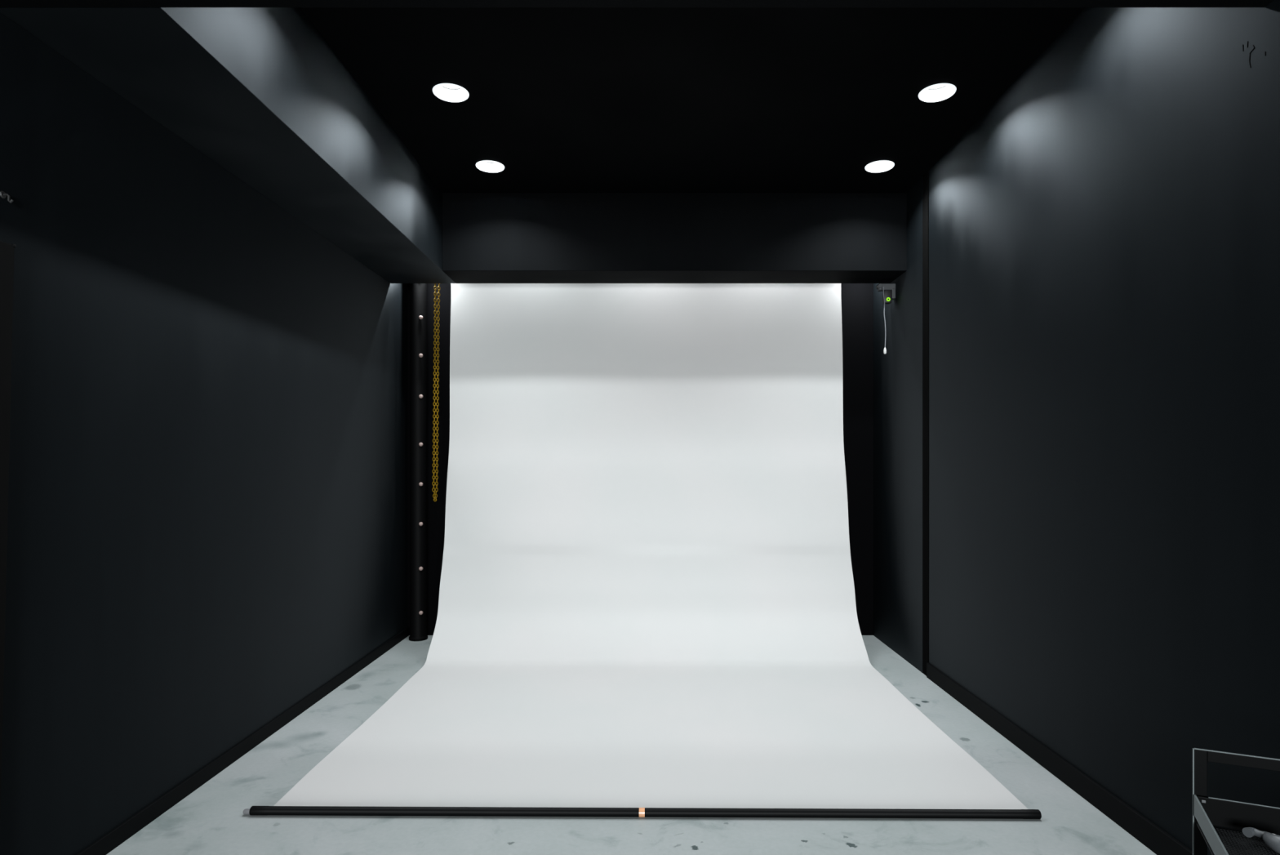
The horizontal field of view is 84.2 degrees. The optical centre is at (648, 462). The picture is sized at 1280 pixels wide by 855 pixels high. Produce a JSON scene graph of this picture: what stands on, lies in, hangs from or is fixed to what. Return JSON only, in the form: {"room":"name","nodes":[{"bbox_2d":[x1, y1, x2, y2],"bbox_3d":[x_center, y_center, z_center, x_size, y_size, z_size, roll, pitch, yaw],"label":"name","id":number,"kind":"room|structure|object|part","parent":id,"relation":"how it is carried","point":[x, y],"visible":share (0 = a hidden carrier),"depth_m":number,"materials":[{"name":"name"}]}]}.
{"room":"studio","nodes":[
{"label":"studio","id":0,"kind":"room"},
{"bbox_2d":[0,12,408,854],"bbox_3d":[-1.805,-0.273,0.800,0.150,3.034,8.600,0,0,0],"label":"wall","id":1,"kind":"structure","parent":0,"point":[207,522],"depth_m":2.53,"materials":[{"name":"black paint"}]},
{"bbox_2d":[0,191,13,203],"bbox_3d":[-1.716,-0.711,1.900,0.028,0.033,0.020,0,0,0],"label":"wall hook","id":2,"kind":"object","parent":1,"relation":"attached to","point":[2,193],"visible":1,"depth_m":1.90,"materials":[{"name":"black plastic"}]},
{"bbox_3d":[-1.728,-0.718,1.900,0.004,0.020,0.020,0,0,0],"label":"hook plate","id":3,"kind":"part","parent":2,"relation":"part of","materials":[{"name":"black plastic"}]},
{"bbox_2d":[0,7,455,283],"bbox_3d":[-1.510,-1.445,3.313,0.440,0.490,2.886,0,0,0],"label":"soffit","id":4,"kind":"object","parent":1,"relation":"attached to","point":[260,92],"depth_m":2.63,"materials":[{"name":"black paint"}]},
{"bbox_2d":[75,626,408,854],"bbox_3d":[-1.724,1.214,0.800,0.012,0.060,8.600,0,0,0],"label":"baseboard","id":5,"kind":"structure","parent":1,"relation":"attached to","point":[126,829],"depth_m":2.83,"materials":[{"name":"black paint"}]},
{"bbox_2d":[431,283,439,501],"bbox_3d":[-1.452,-0.558,4.814,0.052,1.650,0.120,0,0,0],"label":"hanging chain","id":6,"kind":"object","parent":1,"relation":"hanging from","point":[438,292],"visible":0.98,"depth_m":4.86,"materials":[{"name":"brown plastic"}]},
{"bbox_2d":[106,635,1156,854],"bbox_3d":[-0.055,1.304,0.850,3.750,0.120,8.900,0,0,0],"label":"floor","id":7,"kind":"structure","parent":0,"point":[211,820],"depth_m":2.44,"materials":[{"name":"grey concrete"}]},
{"bbox_2d":[408,283,427,640],"bbox_3d":[-1.618,-0.078,4.990,0.128,2.644,0.128,0,0,0],"label":"post","id":8,"kind":"object","parent":7,"relation":"on","point":[418,291],"visible":0.94,"depth_m":4.94,"materials":[{"name":"black metal"}]},
{"bbox_2d":[242,805,1041,818],"bbox_3d":[-0.030,1.228,2.487,2.792,0.031,0.034,0,0,0],"label":"bar","id":9,"kind":"object","parent":7,"relation":"on","point":[254,810],"visible":1,"depth_m":2.48,"materials":[{"name":"black"}]},
{"bbox_2d":[274,283,1027,808],"bbox_3d":[0.000,-0.084,3.793,2.840,2.652,2.555,0,0,0],"label":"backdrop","id":10,"kind":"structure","parent":7,"relation":"on","point":[647,596],"depth_m":4.66,"materials":[{"name":"white paper"}]},
{"bbox_2d":[1192,747,1279,854],"bbox_3d":[1.272,0.944,1.244,0.441,0.600,0.620,0,0,24],"label":"utility cart","id":11,"kind":"object","parent":7,"relation":"on","point":[1208,812],"visible":0.94,"depth_m":1.55,"materials":[{"name":"black metal"}]},
{"bbox_3d":[1.242,0.945,1.593,0.024,0.598,0.004,0,0,24],"label":"post","id":12,"kind":"part","parent":11,"relation":"part of","materials":[{"name":"black metal"}]},
{"bbox_3d":[1.089,0.770,1.321,0.004,0.046,0.617,0,0,27],"label":"rail","id":13,"kind":"part","parent":11,"relation":"part of","materials":[{"name":"grey metal"}]},
{"bbox_2d":[1196,822,1279,854],"bbox_3d":[1.271,0.809,1.240,0.433,0.004,0.604,0,0,24],"label":"tray","id":14,"kind":"object","parent":11,"relation":"on","point":[1235,842],"depth_m":1.51,"materials":[{"name":"black metal"}]},
{"bbox_3d":[1.414,0.658,1.518,0.352,0.024,0.004,0,0,24],"label":"push rail","id":15,"kind":"part","parent":11,"relation":"part of","materials":[{"name":"black metal"}]},
{"bbox_2d":[1242,826,1279,853],"bbox_3d":[1.301,0.784,1.475,0.059,0.036,0.092,0,0,-23],"label":"clamp","id":16,"kind":"object","parent":11,"relation":"on","point":[1273,841],"visible":1,"depth_m":1.47,"materials":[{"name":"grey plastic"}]},
{"bbox_2d":[408,283,873,635],"bbox_3d":[-0.055,-0.273,5.160,3.650,3.034,0.120,0,0,0],"label":"wall","id":17,"kind":"structure","parent":0,"point":[857,299],"depth_m":5.10,"materials":[{"name":"black paint"}]},
{"bbox_2d":[301,7,1085,192],"bbox_3d":[-0.055,-1.750,3.435,3.650,0.120,3.530,0,0,0],"label":"ceiling","id":18,"kind":"structure","parent":0,"point":[567,100],"depth_m":3.20,"materials":[{"name":"black paint"}]},
{"bbox_2d":[432,83,469,102],"bbox_3d":[-0.902,-1.714,3.240,0.162,0.060,0.162,0,0,0],"label":"recessed light","id":19,"kind":"object","parent":18,"relation":"in","point":[450,92],"visible":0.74,"depth_m":3.29,"materials":[{"name":"white plastic"}]},
{"bbox_2d":[443,85,458,88],"bbox_3d":[-0.902,-1.739,3.240,0.116,0.010,0.116,0,0,0],"label":"diffuser","id":20,"kind":"object","parent":19,"relation":"attached to","point":[444,86],"depth_m":3.28,"materials":[{"name":"white plastic"}]},
{"bbox_2d":[475,160,504,173],"bbox_3d":[-0.902,-1.714,4.046,0.162,0.060,0.162,0,0,0],"label":"recessed light","id":21,"kind":"object","parent":18,"relation":"in","point":[487,166],"visible":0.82,"depth_m":4.10,"materials":[{"name":"white plastic"}]},
{"bbox_2d":[864,160,894,173],"bbox_3d":[1.321,-1.714,4.046,0.162,0.060,0.162,0,0,0],"label":"recessed light","id":22,"kind":"object","parent":18,"relation":"in","point":[881,166],"visible":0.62,"depth_m":4.10,"materials":[{"name":"white plastic"}]},
{"bbox_2d":[918,83,956,102],"bbox_3d":[1.321,-1.714,3.240,0.162,0.060,0.162,0,0,0],"label":"recessed light","id":23,"kind":"object","parent":18,"relation":"in","point":[940,91],"visible":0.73,"depth_m":3.29,"materials":[{"name":"white plastic"}]},
{"bbox_2d":[930,85,943,88],"bbox_3d":[1.321,-1.739,3.240,0.116,0.010,0.116,0,0,0],"label":"diffuser","id":24,"kind":"object","parent":23,"relation":"attached to","point":[938,86],"depth_m":3.28,"materials":[{"name":"white plastic"}]},
{"bbox_2d":[873,0,1279,854],"bbox_3d":[1.695,-0.273,0.800,0.150,3.034,8.600,0,0,0],"label":"wall","id":25,"kind":"structure","parent":0,"point":[1104,237],"depth_m":2.51,"materials":[{"name":"black paint"}]},
{"bbox_2d":[0,0,1274,7],"bbox_3d":[-0.055,-1.445,-0.815,3.450,0.490,5.370,0,0,0],"label":"trim","id":26,"kind":"structure","parent":25,"relation":"attached to","point":[3,3],"depth_m":1.85,"materials":[{"name":"black paint"}]},
{"bbox_2d":[442,192,906,283],"bbox_3d":[0.190,-1.445,4.598,2.960,0.490,0.316,0,0,0],"label":"beam","id":27,"kind":"structure","parent":25,"relation":"attached to","point":[488,237],"depth_m":4.44,"materials":[{"name":"black paint"}]},
{"bbox_2d":[875,283,895,299],"bbox_3d":[1.560,-1.121,4.652,0.119,0.099,0.055,0,0,0],"label":"wall bracket","id":28,"kind":"object","parent":25,"relation":"attached to","point":[891,286],"visible":0.95,"depth_m":4.63,"materials":[{"name":"grey metal"}]},
{"bbox_3d":[1.516,-1.155,4.650,0.030,0.030,0.050,0,0,0],"label":"hook knob","id":29,"kind":"part","parent":28,"relation":"part of","materials":[{"name":"grey metal"}]},
{"bbox_2d":[883,286,886,354],"bbox_3d":[1.533,-0.919,4.591,0.021,0.437,0.019,0,0,37],"label":"pull cord","id":30,"kind":"object","parent":28,"relation":"hanging from","point":[885,348],"visible":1,"depth_m":4.59,"materials":[{"name":"white fabric"}]},
{"bbox_3d":[1.531,-0.936,4.590,0.020,0.403,0.006,0,0,0],"label":"cord","id":31,"kind":"part","parent":30,"relation":"part of","materials":[{"name":"white fabric"}]},
{"bbox_2d":[882,289,892,303],"bbox_3d":[1.565,-1.081,4.638,0.051,0.084,0.054,0,0,0],"label":"sensor","id":32,"kind":"object","parent":28,"relation":"attached to","point":[887,293],"visible":0.99,"depth_m":4.62,"materials":[{"name":"black plastic"}]},
{"bbox_2d":[922,170,928,675],"bbox_3d":[1.627,-0.223,4.145,0.011,2.934,0.080,0,0,0],"label":"trim","id":33,"kind":"structure","parent":25,"relation":"attached to","point":[926,176],"depth_m":4.16,"materials":[{"name":"black"}]},
{"bbox_2d":[926,662,1192,854],"bbox_3d":[1.619,1.202,0.302,0.014,0.085,7.605,0,0,0],"label":"baseboard","id":34,"kind":"structure","parent":25,"relation":"attached to","point":[1151,835],"depth_m":2.70,"materials":[{"name":"black paint"}]}
]}

